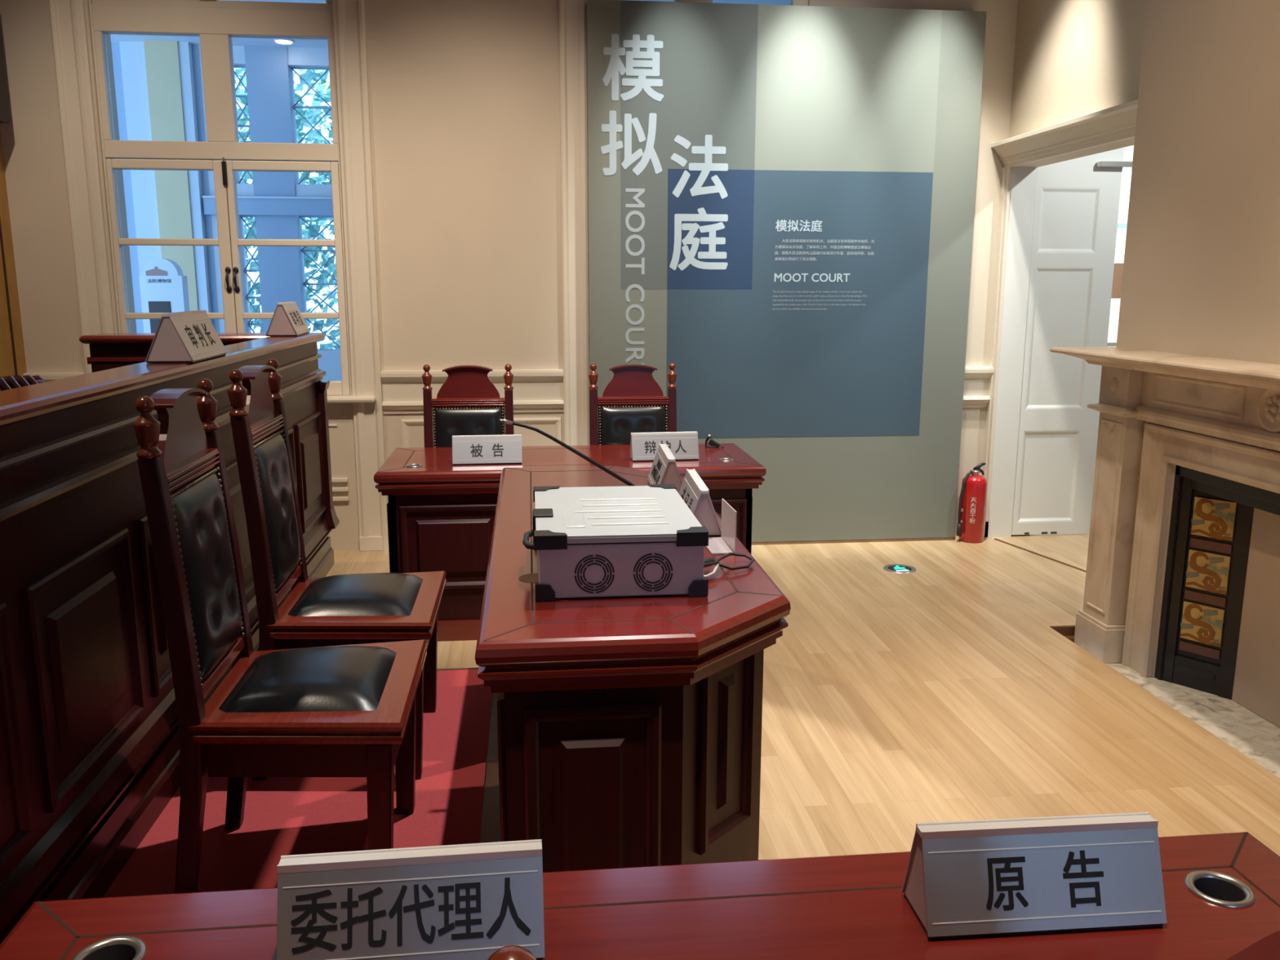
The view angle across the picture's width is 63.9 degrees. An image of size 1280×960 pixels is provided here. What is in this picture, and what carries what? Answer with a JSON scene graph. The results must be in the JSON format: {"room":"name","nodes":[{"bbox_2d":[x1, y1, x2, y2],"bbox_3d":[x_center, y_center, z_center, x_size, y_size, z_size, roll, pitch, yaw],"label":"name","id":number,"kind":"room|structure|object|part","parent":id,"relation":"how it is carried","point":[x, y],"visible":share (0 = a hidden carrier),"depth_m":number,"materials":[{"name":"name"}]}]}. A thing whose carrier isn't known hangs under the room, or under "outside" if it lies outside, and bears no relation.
{"room":"courtroom","nodes":[
{"label":"courtroom","id":0,"kind":"room"},
{"bbox_2d":[0,130,26,377],"bbox_3d":[-3.038,-0.843,1.081,0.304,4.300,8.870,-1,11,-6],"label":"wall","id":1,"kind":"structure","parent":0,"point":[12,356],"depth_m":5.44,"materials":[{"name":"paint"}]},
{"bbox_2d":[0,23,10,123],"bbox_3d":[-3.276,-2.111,5.077,0.112,0.620,0.320,-1,11,-6],"label":"loudspeaker","id":2,"kind":"object","parent":1,"relation":"attached to","point":[5,117],"visible":1,"depth_m":5.21,"materials":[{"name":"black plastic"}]},
{"bbox_2d":[0,0,1017,550],"bbox_3d":[-0.619,-1.748,5.855,6.145,4.300,0.280,-1,11,-6],"label":"wall","id":3,"kind":"structure","parent":0,"point":[464,95],"depth_m":5.68,"materials":[{"name":"paint"}]},
{"bbox_2d":[22,0,589,551],"bbox_3d":[-1.823,-1.606,5.631,3.100,4.100,0.135,-1,11,-6],"label":"panelling","id":4,"kind":"structure","parent":3,"relation":"in","point":[219,118],"depth_m":5.59,"materials":[{"name":"paint"}]},
{"bbox_3d":[-2.580,-2.092,5.486,0.497,0.546,0.004,-1,11,-6],"label":"pane","id":5,"kind":"part","parent":4,"relation":"part of","materials":[{"name":"clear glass"}]},
{"bbox_3d":[-2.572,-1.501,5.595,0.522,0.364,0.004,-1,11,-6],"label":"pane","id":6,"kind":"part","parent":4,"relation":"part of","materials":[{"name":"clear glass"}]},
{"bbox_3d":[-2.573,-1.108,5.670,0.522,0.364,0.004,-1,11,-6],"label":"pane","id":7,"kind":"part","parent":4,"relation":"part of","materials":[{"name":"clear glass"}]},
{"bbox_3d":[-2.574,-0.723,5.743,0.522,0.351,0.004,-1,11,-6],"label":"pane","id":8,"kind":"part","parent":4,"relation":"part of","materials":[{"name":"clear glass"}]},
{"bbox_3d":[-2.266,-1.101,5.646,0.030,0.140,0.046,-1,11,-6],"label":"pull handle","id":9,"kind":"part","parent":4,"relation":"part of","materials":[{"name":"black plastic"}]},
{"bbox_3d":[-2.224,-1.101,5.651,0.030,0.140,0.046,-1,11,-6],"label":"pull handle","id":10,"kind":"part","parent":4,"relation":"part of","materials":[{"name":"black plastic"}]},
{"bbox_3d":[-1.958,-2.960,5.388,0.569,0.850,0.004,-1,11,-6],"label":"pane","id":11,"kind":"part","parent":4,"relation":"part of","materials":[{"name":"blue glass"}]},
{"bbox_3d":[-1.931,-2.104,5.554,0.512,0.546,0.004,-1,11,-6],"label":"pane","id":12,"kind":"part","parent":4,"relation":"part of","materials":[{"name":"clear glass"}]},
{"bbox_3d":[-1.954,-1.512,5.660,0.520,0.364,0.004,-1,11,-6],"label":"pane","id":13,"kind":"part","parent":4,"relation":"part of","materials":[{"name":"clear glass"}]},
{"bbox_3d":[-1.955,-1.119,5.735,0.520,0.364,0.004,-1,11,-6],"label":"pane","id":14,"kind":"part","parent":4,"relation":"part of","materials":[{"name":"clear glass"}]},
{"bbox_3d":[-1.955,-0.734,5.808,0.520,0.351,0.004,-1,11,-6],"label":"pane","id":15,"kind":"part","parent":4,"relation":"part of","materials":[{"name":"clear glass"}]},
{"bbox_2d":[328,424,349,501],"bbox_3d":[-2.203,-0.090,5.844,1.045,0.444,0.021,-1,11,-6],"label":"apron slats","id":16,"kind":"structure","parent":3,"relation":"attached to","point":[345,479],"depth_m":5.91,"materials":[{"name":"paint"}]},
{"bbox_2d":[327,395,376,403],"bbox_3d":[-2.261,-0.453,5.783,1.528,0.033,0.175,-1,11,-6],"label":"window sill","id":17,"kind":"structure","parent":3,"relation":"attached to","point":[331,398],"depth_m":5.77,"materials":[{"name":"paint"}]},
{"bbox_2d":[631,0,808,5],"bbox_3d":[0.318,-2.053,5.809,1.240,2.980,0.075,-1,11,-6],"label":"window","id":18,"kind":"structure","parent":3,"relation":"in","point":[791,2],"depth_m":5.72,"materials":[{"name":"paint"}]},
{"bbox_3d":[-0.023,-2.994,5.592,0.430,0.850,0.004,-1,11,-6],"label":"pane","id":19,"kind":"part","parent":18,"relation":"part of","materials":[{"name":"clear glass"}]},
{"bbox_3d":[0.623,-3.006,5.660,0.450,0.850,0.004,-1,11,-6],"label":"pane","id":20,"kind":"part","parent":18,"relation":"part of","materials":[{"name":"blue glass"}]},
{"bbox_2d":[962,366,993,407],"bbox_3d":[1.625,-0.553,6.160,1.040,0.247,0.045,-1,11,-6],"label":"chair rail","id":21,"kind":"object","parent":3,"relation":"attached to","point":[976,379],"visible":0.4,"depth_m":6.21,"materials":[{"name":"paint"}]},
{"bbox_2d":[325,534,1279,859],"bbox_3d":[-0.055,1.221,1.952,5.745,0.070,8.570,-1,11,-6],"label":"floor","id":22,"kind":"structure","parent":0,"point":[944,690],"depth_m":3.74,"materials":[{"name":"brown wood"}]},
{"bbox_2d":[422,364,514,447],"bbox_3d":[-0.811,0.047,4.851,0.530,1.149,0.517,-1,11,-6],"label":"chair","id":23,"kind":"object","parent":22,"relation":"on","point":[468,402],"visible":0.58,"depth_m":4.97,"materials":[{"name":"brown wood"}]},
{"bbox_3d":[-1.027,0.070,5.048,0.044,1.028,0.094,-1,11,-6],"label":"post","id":24,"kind":"part","parent":23,"relation":"part of","materials":[{"name":"brown wood"}]},
{"bbox_3d":[-0.833,-0.377,4.992,0.356,0.042,0.040,-1,11,-6],"label":"rail","id":25,"kind":"part","parent":23,"relation":"part of","materials":[{"name":"brown wood"}]},
{"bbox_3d":[-0.640,0.063,5.089,0.044,1.028,0.094,-1,11,-6],"label":"post","id":26,"kind":"part","parent":23,"relation":"part of","materials":[{"name":"brown wood"}]},
{"bbox_2d":[436,667,500,843],"bbox_3d":[-1.476,0.848,3.298,3.215,0.154,3.800,-1,11,-6],"label":"platform","id":27,"kind":"object","parent":22,"relation":"on","point":[490,830],"depth_m":2.86,"materials":[{"name":"red wood"}]},
{"bbox_2d":[0,374,46,391],"bbox_3d":[-2.089,0.145,3.752,0.555,1.042,0.659,-1,11,-6],"label":"chair","id":28,"kind":"object","parent":27,"relation":"on","point":[9,382],"visible":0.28,"depth_m":3.78,"materials":[{"name":"brown wood"}]},
{"bbox_2d":[0,332,339,944],"bbox_3d":[-1.815,0.211,3.147,1.046,1.140,3.768,-1,11,-6],"label":"bench","id":29,"kind":"object","parent":27,"relation":"on","point":[90,726],"visible":0.72,"depth_m":2.34,"materials":[{"name":"brown wood"}]},
{"bbox_3d":[-1.826,-0.330,3.043,1.021,0.038,3.768,-1,11,-6],"label":"cap rail","id":30,"kind":"part","parent":29,"relation":"part of","materials":[{"name":"brown wood"}]},
{"bbox_2d":[145,310,227,363],"bbox_3d":[-1.401,-0.448,3.177,0.135,0.143,0.385,-1,11,-7],"label":"nameplate","id":31,"kind":"object","parent":29,"relation":"on","point":[188,336],"visible":1,"depth_m":3.03,"materials":[{"name":"metal"}]},
{"bbox_3d":[-1.438,-0.446,3.172,0.060,0.131,0.385,-1,11,-7],"label":"plate","id":32,"kind":"part","parent":31,"relation":"part of","materials":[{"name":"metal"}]},
{"bbox_3d":[-1.364,-0.447,3.182,0.060,0.131,0.385,-1,11,-7],"label":"plate","id":33,"kind":"part","parent":31,"relation":"part of","materials":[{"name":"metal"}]},
{"bbox_2d":[266,301,310,336],"bbox_3d":[-1.612,-0.740,4.700,0.135,0.146,0.360,-2,11,-9],"label":"nameplate","id":34,"kind":"object","parent":29,"relation":"on","point":[287,320],"visible":1,"depth_m":4.54,"materials":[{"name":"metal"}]},
{"bbox_3d":[-1.649,-0.738,4.695,0.060,0.134,0.360,-2,11,-9],"label":"plate","id":35,"kind":"part","parent":34,"relation":"part of","materials":[{"name":"metal"}]},
{"bbox_3d":[-1.575,-0.740,4.707,0.060,0.134,0.360,-2,11,-9],"label":"plate","id":36,"kind":"part","parent":34,"relation":"part of","materials":[{"name":"metal"}]},
{"bbox_2d":[102,669,492,897],"bbox_3d":[-0.835,0.900,2.602,0.852,0.006,2.205,-1,11,-6],"label":"carpet","id":37,"kind":"object","parent":27,"relation":"on","point":[283,815],"visible":0.33,"depth_m":2.69,"materials":[{"name":"red carpet"}]},
{"bbox_2d":[133,378,426,893],"bbox_3d":[-0.784,0.357,2.368,0.517,1.149,0.530,-1,11,-6],"label":"chair","id":38,"kind":"object","parent":37,"relation":"on","point":[344,710],"visible":1,"depth_m":2.21,"materials":[{"name":"brown wood"}]},
{"bbox_3d":[-0.974,0.457,2.167,0.094,1.028,0.044,-1,11,-6],"label":"post","id":39,"kind":"part","parent":38,"relation":"part of","materials":[{"name":"brown wood"}]},
{"bbox_3d":[-1.002,-0.022,2.273,0.040,0.042,0.356,-1,11,-6],"label":"rail","id":40,"kind":"part","parent":38,"relation":"part of","materials":[{"name":"brown wood"}]},
{"bbox_3d":[-0.972,0.431,2.362,0.028,0.031,0.352,-1,11,-6],"label":"rail","id":41,"kind":"part","parent":38,"relation":"part of","materials":[{"name":"brown wood"}]},
{"bbox_3d":[-1.015,0.384,2.548,0.094,1.028,0.044,-1,11,-6],"label":"post","id":42,"kind":"part","parent":38,"relation":"part of","materials":[{"name":"brown wood"}]},
{"bbox_3d":[-0.756,0.492,2.397,0.459,0.052,0.530,-1,11,-6],"label":"seat frame","id":43,"kind":"part","parent":38,"relation":"part of","materials":[{"name":"brown wood"}]},
{"bbox_2d":[217,645,396,712],"bbox_3d":[-0.761,0.446,2.388,0.345,0.046,0.384,-1,11,-6],"label":"seat cushion","id":44,"kind":"object","parent":38,"relation":"on","point":[340,678],"depth_m":2.30,"materials":[{"name":"leather"}]},
{"bbox_3d":[-0.562,0.757,2.237,0.064,0.412,0.054,-1,11,-6],"label":"leg","id":45,"kind":"part","parent":38,"relation":"part of","materials":[{"name":"brown wood"}]},
{"bbox_3d":[-0.610,0.673,2.679,0.064,0.412,0.054,-1,11,-6],"label":"leg","id":46,"kind":"part","parent":38,"relation":"part of","materials":[{"name":"brown wood"}]},
{"bbox_2d":[226,359,446,780],"bbox_3d":[-0.854,0.235,3.008,0.517,1.149,0.530,-1,11,-6],"label":"chair","id":47,"kind":"object","parent":37,"relation":"on","point":[362,608],"visible":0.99,"depth_m":2.86,"materials":[{"name":"brown wood"}]},
{"bbox_3d":[-1.043,0.335,2.807,0.094,1.028,0.044,-1,11,-6],"label":"post","id":48,"kind":"part","parent":47,"relation":"part of","materials":[{"name":"brown wood"}]},
{"bbox_3d":[-1.071,-0.144,2.912,0.040,0.042,0.356,-1,11,-6],"label":"rail","id":49,"kind":"part","parent":47,"relation":"part of","materials":[{"name":"brown wood"}]},
{"bbox_3d":[-1.041,0.309,3.002,0.028,0.031,0.352,-1,11,-6],"label":"rail","id":50,"kind":"part","parent":47,"relation":"part of","materials":[{"name":"brown wood"}]},
{"bbox_3d":[-1.085,0.262,3.188,0.094,1.028,0.044,-1,11,-6],"label":"post","id":51,"kind":"part","parent":47,"relation":"part of","materials":[{"name":"brown wood"}]},
{"bbox_2d":[287,573,422,616],"bbox_3d":[-0.831,0.323,3.027,0.345,0.046,0.384,-1,11,-6],"label":"seat cushion","id":52,"kind":"object","parent":47,"relation":"on","point":[362,594],"depth_m":2.93,"materials":[{"name":"leather"}]},
{"bbox_3d":[-0.825,0.370,3.037,0.459,0.052,0.530,-1,11,-6],"label":"seat frame","id":53,"kind":"part","parent":47,"relation":"part of","materials":[{"name":"brown wood"}]},
{"bbox_3d":[-0.631,0.635,2.877,0.064,0.412,0.054,-1,11,-6],"label":"leg","id":54,"kind":"part","parent":47,"relation":"part of","materials":[{"name":"brown wood"}]},
{"bbox_3d":[-0.679,0.551,3.319,0.064,0.412,0.054,-1,11,-6],"label":"leg","id":55,"kind":"part","parent":47,"relation":"part of","materials":[{"name":"brown wood"}]},
{"bbox_2d":[475,465,791,872],"bbox_3d":[-0.076,0.483,2.784,0.625,0.750,1.793,-1,11,-6],"label":"desk","id":56,"kind":"object","parent":27,"relation":"on","point":[629,727],"visible":0.76,"depth_m":1.94,"materials":[{"name":"brown wood"}]},
{"bbox_2d":[498,418,635,485],"bbox_3d":[-0.145,-0.030,2.743,0.454,0.274,0.100,-1,11,-6],"label":"gooseneck microphone","id":57,"kind":"object","parent":56,"relation":"on","point":[501,420],"visible":0.51,"depth_m":2.73,"materials":[{"name":"black plastic"}]},
{"bbox_2d":[522,484,708,601],"bbox_3d":[-0.075,0.125,2.297,0.374,0.136,0.509,-1,11,-6],"label":"case","id":58,"kind":"object","parent":56,"relation":"on","point":[628,540],"visible":1,"depth_m":2.07,"materials":[{"name":"white metal"}]},
{"bbox_3d":[-0.237,0.130,2.229,0.036,0.032,0.210,-1,11,-6],"label":"carry handle","id":59,"kind":"part","parent":58,"relation":"part of","materials":[{"name":"plastic"}]},
{"bbox_3d":[-0.227,0.034,2.498,0.066,0.028,0.048,-1,11,-6],"label":"lid corner","id":60,"kind":"part","parent":58,"relation":"part of","materials":[{"name":"black plastic"}]},
{"bbox_3d":[-0.178,0.119,2.050,0.066,0.028,0.048,-1,11,-6],"label":"lid corner","id":61,"kind":"part","parent":58,"relation":"part of","materials":[{"name":"black plastic"}]},
{"bbox_2d":[574,555,614,593],"bbox_3d":[-0.091,0.188,2.054,0.080,0.080,0.001,-1,11,-6],"label":"round vent","id":62,"kind":"object","parent":58,"relation":"attached to","point":[588,556],"depth_m":2.05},
{"bbox_3d":[-0.062,0.070,2.287,0.341,0.023,0.501,-1,11,-6],"label":"lid","id":63,"kind":"part","parent":58,"relation":"part of","materials":[{"name":"metal"}]},
{"bbox_2d":[633,553,672,591],"bbox_3d":[0.026,0.186,2.067,0.080,0.080,0.001,-1,11,-6],"label":"round vent","id":64,"kind":"object","parent":58,"relation":"attached to","point":[646,555],"depth_m":2.07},
{"bbox_3d":[0.054,0.029,2.527,0.066,0.028,0.048,-1,11,-6],"label":"lid corner","id":65,"kind":"part","parent":58,"relation":"part of","materials":[{"name":"black plastic"}]},
{"bbox_3d":[0.103,0.114,2.079,0.066,0.028,0.048,-1,11,-6],"label":"lid corner","id":66,"kind":"part","parent":58,"relation":"part of","materials":[{"name":"black plastic"}]},
{"bbox_2d":[647,443,682,493],"bbox_3d":[0.082,-0.030,3.156,0.096,0.121,0.300,-1,11,-4],"label":"nameplate","id":67,"kind":"object","parent":56,"relation":"on","point":[664,469],"visible":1,"depth_m":3.06,"materials":[{"name":"metal"}]},
{"bbox_3d":[0.054,-0.029,3.155,0.041,0.109,0.300,-1,11,-4],"label":"plate","id":68,"kind":"part","parent":67,"relation":"part of","materials":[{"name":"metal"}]},
{"bbox_3d":[0.109,-0.030,3.159,0.041,0.109,0.300,-1,11,-4],"label":"plate","id":69,"kind":"part","parent":67,"relation":"part of","materials":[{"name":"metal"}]},
{"bbox_2d":[678,468,721,537],"bbox_3d":[0.149,0.056,2.701,0.096,0.121,0.300,-1,11,-4],"label":"nameplate","id":70,"kind":"object","parent":56,"relation":"on","point":[695,493],"visible":0.66,"depth_m":2.57,"materials":[{"name":"metal"}]},
{"bbox_3d":[0.122,0.058,2.699,0.041,0.109,0.300,-1,11,-4],"label":"plate","id":71,"kind":"part","parent":70,"relation":"part of","materials":[{"name":"metal"}]},
{"bbox_3d":[0.177,0.057,2.703,0.041,0.109,0.300,-1,11,-4],"label":"plate","id":72,"kind":"part","parent":70,"relation":"part of","materials":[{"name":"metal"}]},
{"bbox_2d":[705,498,736,554],"bbox_3d":[0.187,0.110,2.474,0.061,0.101,0.152,-1,11,-6],"label":"card stand","id":73,"kind":"object","parent":56,"relation":"on","point":[722,544],"visible":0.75,"depth_m":2.47,"materials":[{"name":"white plastic"}]},
{"bbox_2d":[703,552,754,577],"bbox_3d":[0.186,0.181,2.264,0.079,0.028,0.205,10,14,41],"label":"cable","id":74,"kind":"object","parent":56,"relation":"on","point":[708,562],"visible":0.77,"depth_m":2.25,"materials":[{"name":"rubber"}]},
{"bbox_2d":[487,945,536,959],"bbox_3d":[-0.342,0.812,0.839,0.530,1.149,0.517,-4,12,-22],"label":"chair","id":75,"kind":"object","parent":22,"relation":"on","point":[508,952],"visible":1,"depth_m":0.60,"materials":[{"name":"brown wood"}]},
{"bbox_2d":[373,443,766,641],"bbox_3d":[-0.318,0.262,4.758,1.666,0.762,0.673,-1,11,-6],"label":"desk","id":76,"kind":"object","parent":22,"relation":"on","point":[441,514],"visible":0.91,"depth_m":4.42,"materials":[{"name":"brown wood"}]},
{"bbox_2d":[452,434,522,465],"bbox_3d":[-0.669,-0.135,4.500,0.300,0.121,0.096,-1,11,-8],"label":"nameplate","id":77,"kind":"object","parent":76,"relation":"on","point":[467,450],"visible":1,"depth_m":4.47,"materials":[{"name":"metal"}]},
{"bbox_2d":[629,431,698,462],"bbox_3d":[0.109,-0.153,4.602,0.300,0.121,0.096,-2,11,-9],"label":"nameplate","id":78,"kind":"object","parent":76,"relation":"on","point":[683,446],"visible":0.86,"depth_m":4.58,"materials":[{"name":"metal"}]},
{"bbox_2d":[705,434,724,448],"bbox_3d":[0.360,-0.182,4.947,0.095,0.072,0.038,4,11,19],"label":"clip","id":79,"kind":"object","parent":76,"relation":"on","point":[713,443],"visible":0.98,"depth_m":4.95,"materials":[{"name":"plastic"}]},
{"bbox_2d":[588,363,676,444],"bbox_3d":[-0.013,0.032,4.935,0.530,1.149,0.517,-1,11,-6],"label":"chair","id":80,"kind":"object","parent":22,"relation":"on","point":[632,401],"visible":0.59,"depth_m":5.06,"materials":[{"name":"brown wood"}]},
{"bbox_3d":[-0.229,0.056,5.132,0.044,1.028,0.094,-1,11,-6],"label":"post","id":81,"kind":"part","parent":80,"relation":"part of","materials":[{"name":"brown wood"}]},
{"bbox_3d":[-0.035,-0.391,5.077,0.356,0.042,0.040,-1,11,-6],"label":"rail","id":82,"kind":"part","parent":80,"relation":"part of","materials":[{"name":"brown wood"}]},
{"bbox_3d":[0.159,0.049,5.173,0.044,1.028,0.094,-1,11,-6],"label":"post","id":83,"kind":"part","parent":80,"relation":"part of","materials":[{"name":"brown wood"}]},
{"bbox_2d":[0,831,1279,959],"bbox_3d":[0.087,0.951,1.150,1.677,0.762,0.668,-1,11,-6],"label":"desk","id":84,"kind":"object","parent":22,"relation":"on","point":[1222,891],"visible":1,"depth_m":1.27,"materials":[{"name":"brown wood"}]},
{"bbox_2d":[276,839,544,959],"bbox_3d":[-0.265,0.493,1.207,0.300,0.121,0.096,-1,11,-7],"label":"nameplate","id":85,"kind":"object","parent":84,"relation":"on","point":[472,901],"visible":1,"depth_m":1.18,"materials":[{"name":"metal"}]},
{"bbox_2d":[901,812,1166,939],"bbox_3d":[0.490,0.481,1.277,0.300,0.121,0.096,-1,11,-5],"label":"nameplate","id":86,"kind":"object","parent":84,"relation":"on","point":[1051,874],"visible":1,"depth_m":1.25,"materials":[{"name":"metal"}]},
{"bbox_3d":[0.487,0.477,1.304,0.300,0.109,0.041,-1,11,-5],"label":"plate","id":87,"kind":"part","parent":86,"relation":"part of","materials":[{"name":"metal"}]},
{"bbox_2d":[586,0,986,545],"bbox_3d":[0.817,-1.106,5.915,2.224,3.022,0.097,-1,11,-6],"label":"panel","id":88,"kind":"object","parent":22,"relation":"on","point":[781,198],"visible":1,"depth_m":5.82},
{"bbox_3d":[0.818,0.351,6.195,2.214,0.055,0.093,-1,11,-6],"label":"foot rail","id":89,"kind":"part","parent":88,"relation":"part of","materials":[{"name":"grey metal"}]},
{"bbox_2d":[883,564,915,573],"bbox_3d":[1.423,0.486,5.628,0.176,0.004,0.176,-1,11,-6],"label":"exit light","id":90,"kind":"object","parent":22,"relation":"on","point":[895,568],"visible":1,"depth_m":5.62,"materials":[{"name":"metal"}]},
{"bbox_2d":[955,462,986,542],"bbox_3d":[2.014,0.134,6.210,0.146,0.480,0.164,6,12,28],"label":"fire extinguisher","id":91,"kind":"object","parent":22,"relation":"on","point":[972,499],"visible":1,"depth_m":6.17,"materials":[{"name":"metal"}]},
{"bbox_3d":[2.042,-0.066,6.183,0.076,0.077,0.024,-1,11,-6],"label":"lever","id":92,"kind":"part","parent":91,"relation":"part of","materials":[{"name":"black plastic"}]},
{"bbox_2d":[994,537,1086,572],"bbox_3d":[2.300,0.428,5.937,0.016,0.006,0.769,-4,11,-19],"label":"threshold","id":93,"kind":"object","parent":22,"relation":"on","point":[1014,545],"visible":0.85,"depth_m":5.90,"materials":[{"name":"brown wood"}]},
{"bbox_2d":[1226,930,1279,959],"bbox_3d":[0.358,0.795,0.934,0.530,1.149,0.517,-4,12,-22],"label":"chair","id":94,"kind":"object","parent":22,"relation":"on","point":[1268,948],"visible":1,"depth_m":0.62,"materials":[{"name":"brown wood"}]},
{"bbox_2d":[1017,533,1089,570],"bbox_3d":[4.670,0.042,8.194,5.000,0.070,9.000,-1,11,-6],"label":"floor","id":95,"kind":"structure","parent":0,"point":[1073,548],"depth_m":6.16,"materials":[{"name":"brown wood"}]},
{"bbox_2d":[1106,170,1131,346],"bbox_3d":[4.195,-1.452,9.108,1.300,2.480,0.056,-1,11,-6],"label":"display board","id":96,"kind":"object","parent":95,"relation":"on","point":[1126,175],"visible":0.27,"depth_m":8.99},
{"bbox_2d":[1111,262,1123,297],"bbox_3d":[4.199,-1.752,9.026,1.300,0.300,0.006,-1,11,-6],"label":"picture","id":97,"kind":"object","parent":96,"relation":"attached to","point":[1118,267],"depth_m":9.02},
{"bbox_2d":[1008,0,1146,167],"bbox_3d":[2.311,-1.607,5.150,0.150,4.300,1.770,-1,11,-6],"label":"wall","id":98,"kind":"structure","parent":0,"point":[1073,59],"depth_m":5.26,"materials":[{"name":"paint"}]},
{"bbox_2d":[982,98,1137,537],"bbox_3d":[2.252,-0.659,5.366,0.255,2.355,1.690,-1,11,-6],"label":"door surround","id":99,"kind":"object","parent":98,"relation":"attached to","point":[1116,123],"visible":0.61,"depth_m":6.05,"materials":[{"name":"paint"}]},
{"bbox_2d":[1011,147,1132,534],"bbox_3d":[2.627,-0.799,6.174,0.655,2.310,0.092,-1,11,-6],"label":"door","id":100,"kind":"structure","parent":99,"relation":"attached to","point":[1077,207],"depth_m":6.17,"materials":[{"name":"paint"}]},
{"bbox_2d":[1122,145,1133,170],"bbox_3d":[4.441,-1.974,10.037,5.000,3.200,0.200,-1,11,-6],"label":"wall","id":101,"kind":"structure","parent":0,"point":[1128,151],"depth_m":9.74,"materials":[{"name":"paint"}]},
{"bbox_2d":[1106,662,1279,777],"bbox_3d":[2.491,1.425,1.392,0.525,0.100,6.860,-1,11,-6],"label":"hearth","id":102,"kind":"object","parent":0,"point":[1255,737],"depth_m":3.87,"materials":[{"name":"stone"}]},
{"bbox_2d":[1049,346,1279,727],"bbox_3d":[2.251,0.352,3.309,0.575,1.389,2.865,-1,11,-6],"label":"fireplace","id":103,"kind":"object","parent":102,"relation":"on","point":[1217,420],"visible":0.98,"depth_m":4.08,"materials":[{"name":"stone"}]},
{"bbox_2d":[1049,346,1279,391],"bbox_3d":[2.160,-0.295,3.175,0.390,0.068,2.865,-1,11,-6],"label":"shelf","id":104,"kind":"object","parent":103,"relation":"attached to","point":[1264,376],"depth_m":3.77,"materials":[{"name":"stone"}]},
{"bbox_2d":[1115,0,1279,677],"bbox_3d":[2.755,-0.781,1.015,0.600,4.375,6.890,-1,11,-6],"label":"wall","id":105,"kind":"structure","parent":0,"point":[1201,273],"depth_m":3.89,"materials":[{"name":"paint"}]},
{"bbox_2d":[1050,625,1075,642],"bbox_3d":[1.982,0.708,4.686,0.223,0.072,0.050,-1,11,-6],"label":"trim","id":106,"kind":"structure","parent":105,"relation":"attached to","point":[1068,632],"depth_m":4.69,"materials":[{"name":"brown wood"}]}
]}

